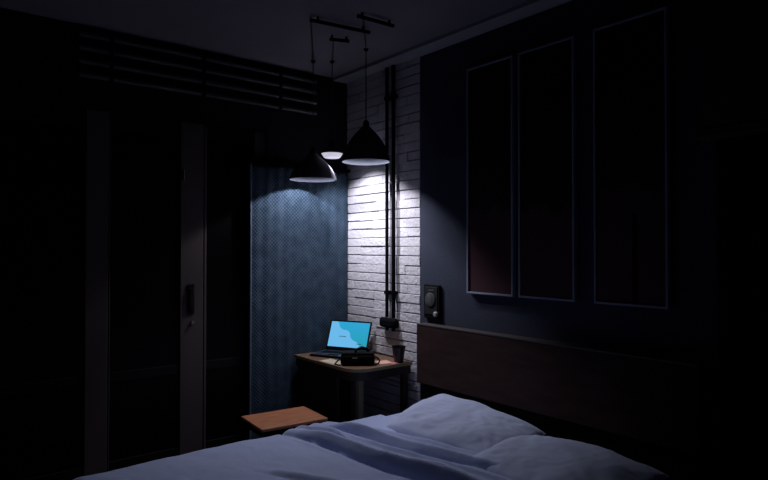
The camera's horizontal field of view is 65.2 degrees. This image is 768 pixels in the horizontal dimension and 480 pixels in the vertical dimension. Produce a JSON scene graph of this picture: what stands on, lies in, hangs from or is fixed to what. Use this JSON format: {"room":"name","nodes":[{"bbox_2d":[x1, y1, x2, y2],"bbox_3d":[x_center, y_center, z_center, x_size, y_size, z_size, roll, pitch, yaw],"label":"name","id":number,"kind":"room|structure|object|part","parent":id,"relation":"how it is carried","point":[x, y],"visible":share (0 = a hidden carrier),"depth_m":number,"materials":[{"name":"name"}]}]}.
{"room":"bedroom","nodes":[
{"label":"bedroom","id":0,"kind":"room"},
{"bbox_2d":[0,7,346,168],"bbox_3d":[-2.164,0.118,3.980,4.600,3.130,0.120,1,-1,-39],"label":"wall","id":1,"kind":"structure","parent":0,"point":[40,55],"depth_m":4.37,"materials":[{"name":"black paint"}]},
{"bbox_2d":[0,98,108,479],"bbox_3d":[-2.230,0.387,3.882,0.820,2.550,0.045,1,-1,-39],"label":"door","id":2,"kind":"structure","parent":1,"relation":"in","point":[54,159],"depth_m":3.92,"materials":[{"name":"grey wood"}]},
{"bbox_3d":[-2.281,0.946,3.835,0.660,0.070,0.030,1,-1,-39],"label":"rail","id":3,"kind":"part","parent":2,"relation":"part of","materials":[{"name":"black wood"}]},
{"bbox_3d":[-2.281,-0.829,3.858,0.660,0.120,0.036,1,-1,-39],"label":"rail","id":4,"kind":"part","parent":2,"relation":"part of","materials":[{"name":"black"}]},
{"bbox_3d":[-2.281,1.591,3.826,0.660,0.140,0.036,1,-1,-39],"label":"rail","id":5,"kind":"part","parent":2,"relation":"part of","materials":[{"name":"black wood"}]},
{"bbox_3d":[-2.230,0.387,3.882,0.820,2.550,0.045,1,-1,-39],"label":"frame","id":6,"kind":"part","parent":2,"relation":"part of","materials":[{"name":"grey wood"}]},
{"bbox_2d":[0,89,266,132],"bbox_3d":[-2.042,0.374,4.048,2.720,2.620,0.080,1,-1,-39],"label":"trim","id":7,"kind":"structure","parent":1,"relation":"attached to","point":[9,94],"depth_m":4.20,"materials":[{"name":"black"}]},
{"bbox_2d":[107,112,203,471],"bbox_3d":[-1.637,0.393,4.341,0.670,2.550,0.070,1,-1,-39],"label":"door","id":8,"kind":"structure","parent":1,"relation":"in","point":[155,350],"depth_m":4.33,"materials":[{"name":"grey wood"}]},
{"bbox_3d":[-1.710,0.952,4.292,0.487,0.070,0.030,1,-1,-39],"label":"rail","id":9,"kind":"part","parent":8,"relation":"part of","materials":[{"name":"black wood"}]},
{"bbox_3d":[-1.710,1.597,4.283,0.487,0.140,0.036,1,-1,-39],"label":"rail","id":10,"kind":"part","parent":8,"relation":"part of","materials":[{"name":"black wood"}]},
{"bbox_3d":[-1.710,0.382,4.300,0.497,2.300,0.010,1,-1,-39],"label":"pane","id":11,"kind":"part","parent":8,"relation":"part of","materials":[{"name":"black glass"}]},
{"bbox_3d":[-1.710,-0.823,4.315,0.487,0.120,0.036,1,-1,-39],"label":"rail","id":12,"kind":"part","parent":8,"relation":"part of","materials":[{"name":"black"}]},
{"bbox_3d":[-1.437,0.440,4.476,0.050,0.220,0.020,1,-1,-39],"label":"handle","id":13,"kind":"part","parent":8,"relation":"part of","materials":[{"name":"black metal"}]},
{"bbox_2d":[78,71,316,114],"bbox_3d":[-1.308,-1.094,4.566,1.850,0.042,0.061,1,-1,-39],"label":"pipe","id":14,"kind":"object","parent":1,"relation":"attached to","point":[110,79],"visible":1,"depth_m":4.44,"materials":[{"name":"grey metal"}]},
{"bbox_2d":[79,31,316,83],"bbox_3d":[-1.308,-1.364,4.570,1.850,0.042,0.061,1,-1,-39],"label":"pipe","id":15,"kind":"object","parent":1,"relation":"attached to","point":[111,39],"visible":1,"depth_m":4.44,"materials":[{"name":"grey metal"}]},
{"bbox_2d":[79,44,316,94],"bbox_3d":[-1.308,-1.274,4.569,1.850,0.042,0.061,1,-1,-39],"label":"pipe","id":16,"kind":"object","parent":1,"relation":"attached to","point":[111,52],"visible":1,"depth_m":4.44,"materials":[{"name":"grey metal"}]},
{"bbox_2d":[79,58,316,104],"bbox_3d":[-1.308,-1.184,4.567,1.850,0.042,0.061,1,-1,-39],"label":"pipe","id":17,"kind":"object","parent":1,"relation":"attached to","point":[110,66],"visible":1,"depth_m":4.44,"materials":[{"name":"grey metal"}]},
{"bbox_2d":[202,125,264,449],"bbox_3d":[-1.180,0.398,4.735,0.515,2.550,0.045,1,-1,-39],"label":"door","id":18,"kind":"structure","parent":1,"relation":"in","point":[225,172],"depth_m":4.69,"materials":[{"name":"grey wood"}]},
{"bbox_3d":[-1.212,1.603,4.695,0.395,0.140,0.036,1,-1,-39],"label":"rail","id":19,"kind":"part","parent":18,"relation":"part of","materials":[{"name":"black wood"}]},
{"bbox_3d":[-1.213,0.958,4.704,0.395,0.070,0.030,1,-1,-39],"label":"rail","id":20,"kind":"part","parent":18,"relation":"part of","materials":[{"name":"black wood"}]},
{"bbox_3d":[-1.213,0.388,4.712,0.405,2.300,0.010,1,-1,-39],"label":"pane","id":21,"kind":"part","parent":18,"relation":"part of","materials":[{"name":"black glass"}]},
{"bbox_3d":[-1.212,-0.817,4.727,0.395,0.120,0.036,1,-1,-39],"label":"rail","id":22,"kind":"part","parent":18,"relation":"part of","materials":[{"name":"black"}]},
{"bbox_2d":[244,159,349,439],"bbox_3d":[-0.704,0.519,5.029,0.998,2.297,0.050,1,-1,-39],"label":"curtain","id":23,"kind":"object","parent":1,"relation":"hanging from","point":[298,230],"visible":0.77,"depth_m":4.96,"materials":[{"name":"blue fabric"}]},
{"bbox_3d":[-0.704,-0.616,5.044,0.998,0.027,0.050,1,-1,-39],"label":"rail","id":24,"kind":"part","parent":23,"relation":"part of","materials":[{"name":"black metal"}]},
{"bbox_2d":[0,0,529,77],"bbox_3d":[-0.364,-1.525,1.875,4.750,0.100,5.750,1,-1,-39],"label":"ceiling","id":25,"kind":"structure","parent":0,"point":[271,32],"depth_m":3.97,"materials":[{"name":"paint"}]},
{"bbox_2d":[289,17,369,181],"bbox_3d":[-0.465,-0.963,4.446,0.436,0.956,1.112,0,-1,-21],"label":"pendant lamp","id":26,"kind":"object","parent":25,"relation":"hanging from","point":[312,168],"visible":1,"depth_m":4.67,"materials":[{"name":"black metal"}]},
{"bbox_3d":[-0.518,-1.087,4.335,0.010,0.693,0.944,0,-1,-6],"label":"cord","id":27,"kind":"part","parent":26,"relation":"part of","materials":[{"name":"black rubber"}]},
{"bbox_2d":[310,147,315,152],"bbox_3d":[-0.567,-0.709,4.796,0.048,0.062,0.048,1,-1,-39],"label":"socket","id":28,"kind":"object","parent":26,"relation":"attached to","point":[312,150],"depth_m":4.78,"materials":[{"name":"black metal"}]},
{"bbox_3d":[-0.567,-0.585,4.795,0.379,0.210,0.379,1,-1,-39],"label":"lamp shade","id":29,"kind":"part","parent":26,"relation":"part of","materials":[{"name":"black metal"}]},
{"bbox_2d":[321,35,348,158],"bbox_3d":[-0.364,-1.050,4.560,0.180,0.778,0.684,0,-1,-12],"label":"pendant lamp","id":30,"kind":"object","parent":25,"relation":"hanging from","point":[331,152],"visible":1,"depth_m":4.75,"materials":[{"name":"black metal"}]},
{"bbox_2d":[329,140,334,145],"bbox_3d":[-0.416,-0.770,4.803,0.048,0.062,0.048,1,-1,-39],"label":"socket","id":31,"kind":"object","parent":30,"relation":"attached to","point":[332,143],"depth_m":4.78,"materials":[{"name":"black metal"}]},
{"bbox_3d":[-0.416,-0.721,4.802,0.180,0.061,0.180,1,-1,-39],"label":"lamp shade","id":32,"kind":"part","parent":30,"relation":"part of","materials":[{"name":"grey ceramic"}]},
{"bbox_2d":[322,152,342,158],"bbox_3d":[-0.416,-0.676,4.802,0.168,0.038,0.168,1,-1,-39],"label":"diffuser","id":33,"kind":"object","parent":30,"relation":"attached to","point":[328,155],"depth_m":4.75,"materials":[{"name":"grey plastic"}]},
{"bbox_3d":[-0.387,-1.115,4.550,0.010,0.631,0.526,0,-1,-6],"label":"cord","id":34,"kind":"part","parent":30,"relation":"part of","materials":[{"name":"black rubber"}]},
{"bbox_2d":[357,12,394,52],"label":"ceiling mount","id":35,"kind":"object","parent":25,"relation":"hanging from","point":[361,16],"depth_m":3.90,"materials":[{"name":"black metal"}]},
{"bbox_3d":[-0.133,-1.168,4.174,0.010,0.536,0.689,0,-1,0],"label":"cord","id":36,"kind":"part","parent":35,"relation":"part of","materials":[{"name":"black rubber"}]},
{"bbox_2d":[342,104,389,164],"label":"pendant lamp","id":37,"kind":"object","parent":35,"relation":"hanging from","point":[365,145],"depth_m":4.40,"materials":[{"name":"black metal"}]},
{"bbox_2d":[363,120,368,125],"bbox_3d":[-0.136,-0.869,4.511,0.048,0.062,0.048,1,-1,-39],"label":"socket","id":38,"kind":"object","parent":37,"relation":"attached to","point":[365,123],"depth_m":4.49,"materials":[{"name":"black metal"}]},
{"bbox_3d":[-0.136,-0.717,4.509,0.366,0.265,0.366,1,-1,-39],"label":"lamp shade","id":39,"kind":"part","parent":37,"relation":"part of","materials":[{"name":"black metal"}]},
{"bbox_2d":[347,57,419,420],"bbox_3d":[0.018,0.132,5.026,0.126,3.130,0.975,1,-1,-39],"label":"brick wall","id":40,"kind":"structure","parent":0,"point":[366,183],"depth_m":4.92,"materials":[{"name":"grey brick"}]},
{"bbox_2d":[384,67,390,316],"bbox_3d":[0.029,-0.390,4.888,0.041,2.030,0.052,1,-1,-39],"label":"conduit pipe","id":41,"kind":"object","parent":40,"relation":"attached to","point":[387,98],"visible":0.9,"depth_m":4.87,"materials":[{"name":"black metal"}]},
{"bbox_2d":[379,317,398,330],"bbox_3d":[0.039,0.680,4.847,0.060,0.104,0.210,1,-1,-39],"label":"junction box","id":42,"kind":"object","parent":40,"relation":"attached to","point":[393,323],"visible":1,"depth_m":4.80,"materials":[{"name":"black plastic"}]},
{"bbox_2d":[390,65,397,317],"bbox_3d":[0.081,-0.391,4.822,0.044,2.030,0.052,1,-1,-39],"label":"conduit pipe","id":43,"kind":"object","parent":40,"relation":"attached to","point":[393,96],"visible":1,"depth_m":4.81,"materials":[{"name":"black metal"}]},
{"bbox_2d":[380,378,416,389],"bbox_3d":[0.016,1.139,4.902,0.018,0.028,0.745,1,-1,-39],"label":"cable trunking","id":44,"kind":"object","parent":40,"relation":"attached to","point":[384,379],"visible":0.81,"depth_m":4.80,"materials":[{"name":"grey plastic"}]},
{"bbox_2d":[420,0,765,479],"bbox_3d":[1.771,0.103,2.843,0.120,3.130,4.625,1,-1,-39],"label":"wall","id":45,"kind":"structure","parent":0,"point":[688,330],"depth_m":3.50,"materials":[{"name":"blue paint"}]},
{"bbox_2d":[424,284,440,318],"bbox_3d":[0.354,0.460,4.474,0.043,0.250,0.170,1,-1,-39],"label":"wall plate","id":46,"kind":"object","parent":45,"relation":"attached to","point":[432,293],"visible":1,"depth_m":4.46,"materials":[{"name":"black plastic"}]},
{"bbox_2d":[333,0,571,83],"bbox_3d":[1.361,-1.445,3.160,0.150,0.024,5.600,1,-1,-39],"label":"trim","id":47,"kind":"structure","parent":45,"relation":"attached to","point":[532,7],"depth_m":4.19,"materials":[{"name":"grey paint"}]},
{"bbox_2d":[466,55,515,296],"bbox_3d":[0.715,-0.414,4.042,0.035,1.565,0.405,1,-1,-39],"label":"framed picture","id":48,"kind":"object","parent":45,"relation":"attached to","point":[490,86],"visible":1,"depth_m":4.02,"materials":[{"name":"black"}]},
{"bbox_2d":[518,36,577,301],"bbox_3d":[0.998,-0.418,3.688,0.035,1.565,0.410,1,-1,-39],"label":"framed picture","id":49,"kind":"object","parent":45,"relation":"attached to","point":[547,73],"visible":1,"depth_m":3.67,"materials":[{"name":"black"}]},
{"bbox_2d":[593,6,670,308],"bbox_3d":[1.338,-0.424,3.264,0.035,1.565,0.424,1,-1,-39],"label":"framed picture","id":50,"kind":"object","parent":45,"relation":"attached to","point":[631,56],"visible":1,"depth_m":3.24,"materials":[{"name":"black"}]},
{"bbox_3d":[1.350,0.102,3.228,0.002,0.487,0.025,1,-1,-39],"label":"painted post","id":51,"kind":"part","parent":50,"relation":"part of","materials":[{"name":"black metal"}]},
{"bbox_2d":[717,133,767,479],"bbox_3d":[1.954,0.586,2.596,0.124,2.158,0.916,1,-1,-39],"label":"door","id":52,"kind":"structure","parent":45,"relation":"in","point":[742,162],"depth_m":2.88,"materials":[{"name":"black paint"}]},
{"bbox_3d":[1.745,0.667,2.804,0.059,0.018,0.109,1,-1,-39],"label":"handle","id":53,"kind":"part","parent":52,"relation":"part of","materials":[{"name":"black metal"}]},
{"bbox_3d":[-0.364,1.705,1.832,4.750,0.100,5.750,1,-1,-39],"label":"floor","id":54,"kind":"structure","parent":0,"visible":0},
{"bbox_2d":[241,406,327,439],"bbox_3d":[-0.697,1.461,4.189,0.490,0.451,0.380,1,-1,-34],"label":"stool","id":55,"kind":"object","parent":54,"relation":"on","point":[266,424],"visible":0.66,"depth_m":4.13,"materials":[{"name":"orange wood"}]},
{"bbox_3d":[-0.965,1.473,4.206,0.055,0.429,0.031,0,-1,11],"label":"leg","id":56,"kind":"part","parent":55,"relation":"part of","materials":[{"name":"black metal"}]},
{"bbox_3d":[-0.697,1.285,4.191,0.434,0.052,0.334,1,-1,-34],"label":"seat rail","id":57,"kind":"part","parent":55,"relation":"part of","materials":[{"name":"brown wood"}]},
{"bbox_2d":[294,352,411,422],"bbox_3d":[-0.261,1.318,4.790,0.553,0.751,0.850,1,-1,-39],"label":"desk","id":58,"kind":"object","parent":54,"relation":"on","point":[318,381],"visible":0.67,"depth_m":4.62,"materials":[{"name":"brown wood"}]},
{"bbox_3d":[-0.525,1.358,4.726,0.018,0.650,0.580,1,-1,-39],"label":"panel","id":59,"kind":"part","parent":58,"relation":"part of","materials":[{"name":"black wood"}]},
{"bbox_2d":[319,359,340,364],"bbox_3d":[-0.384,0.940,4.626,0.110,0.004,0.260,1,-1,-41],"label":"paper sheet","id":60,"kind":"object","parent":58,"relation":"on","point":[331,361],"visible":0.68,"depth_m":4.65,"materials":[{"name":"beige paper"}]},
{"bbox_2d":[310,320,371,357],"bbox_3d":[-0.352,0.814,4.952,0.395,0.256,0.352,0,-1,26],"label":"laptop","id":61,"kind":"object","parent":58,"relation":"on","point":[343,334],"visible":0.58,"depth_m":5.05,"materials":[{"name":"black plastic"}]},
{"bbox_3d":[-0.298,0.809,5.065,0.395,0.262,0.008,0,-23,26],"label":"lid","id":62,"kind":"part","parent":61,"relation":"part of","materials":[{"name":"black plastic"}]},
{"bbox_3d":[-0.315,1.336,5.227,0.044,0.728,0.044,1,-1,-39],"label":"leg","id":63,"kind":"part","parent":58,"relation":"part of","materials":[{"name":"black wood"}]},
{"bbox_2d":[334,346,379,365],"bbox_3d":[-0.200,0.870,4.534,0.348,0.139,0.149,0,-1,-1],"label":"camera bag","id":64,"kind":"object","parent":58,"relation":"on","point":[357,356],"visible":1,"depth_m":4.47,"materials":[{"name":"black fabric"}]},
{"bbox_3d":[-0.168,0.826,4.530,0.128,0.051,0.026,0,-1,-25],"label":"carry handle","id":65,"kind":"part","parent":64,"relation":"part of","materials":[{"name":"black fabric"}]},
{"bbox_3d":[-0.180,1.325,4.406,0.044,0.728,0.044,1,-1,-39],"label":"leg","id":66,"kind":"part","parent":58,"relation":"part of","materials":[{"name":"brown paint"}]},
{"bbox_2d":[375,360,391,363],"bbox_3d":[-0.004,0.940,4.623,0.110,0.004,0.130,0,-1,-27],"label":"paper sheet","id":67,"kind":"object","parent":58,"relation":"on","point":[382,361],"visible":0.89,"depth_m":4.61,"materials":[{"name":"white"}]},
{"bbox_2d":[392,345,405,362],"bbox_3d":[0.113,0.879,4.622,0.109,0.124,0.109,1,-1,-39],"label":"tumbler","id":68,"kind":"object","parent":58,"relation":"on","point":[398,350],"visible":1,"depth_m":4.58,"materials":[{"name":"black plastic"}]},
{"bbox_3d":[0.154,1.328,4.642,0.044,0.728,0.044,1,-1,-39],"label":"leg","id":69,"kind":"part","parent":58,"relation":"part of","materials":[{"name":"black wood"}]},
{"bbox_2d":[387,323,705,479],"bbox_3d":[0.010,1.136,2.985,2.406,1.067,2.034,1,-1,-39],"label":"headboard","id":70,"kind":"object","parent":54,"relation":"on","point":[650,410],"visible":0.56,"depth_m":3.39,"materials":[{"name":"black wood"}]},
{"bbox_2d":[73,415,511,479],"bbox_3d":[-0.231,1.366,2.841,2.026,0.531,2.104,1,-1,-39],"label":"duvet","id":71,"kind":"object","parent":70,"relation":"on","point":[364,448],"visible":0.85,"depth_m":3.20,"materials":[{"name":"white fabric"}]},
{"bbox_2d":[385,394,545,451],"bbox_3d":[0.485,1.113,3.667,0.601,0.168,0.860,1,-1,-42],"label":"pillow","id":72,"kind":"object","parent":71,"relation":"on","point":[457,422],"visible":0.91,"depth_m":3.57,"materials":[{"name":"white fabric"}]},
{"bbox_2d":[474,435,668,479],"bbox_3d":[0.891,1.127,3.031,0.619,0.138,0.880,1,-1,-34],"label":"pillow","id":73,"kind":"object","parent":71,"relation":"on","point":[530,457],"visible":0.94,"depth_m":2.94,"materials":[{"name":"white fabric"}]},
{"bbox_3d":[-0.057,1.308,2.993,2.295,0.184,1.870,1,-1,-39],"label":"mattress","id":74,"kind":"part","parent":70,"relation":"part of","materials":[{"name":"blue"}]},
{"bbox_3d":[0.923,1.365,3.713,0.066,0.630,1.990,1,-1,-39],"label":"headboard","id":75,"kind":"part","parent":70,"relation":"part of","materials":[{"name":"black paint"}]}
]}

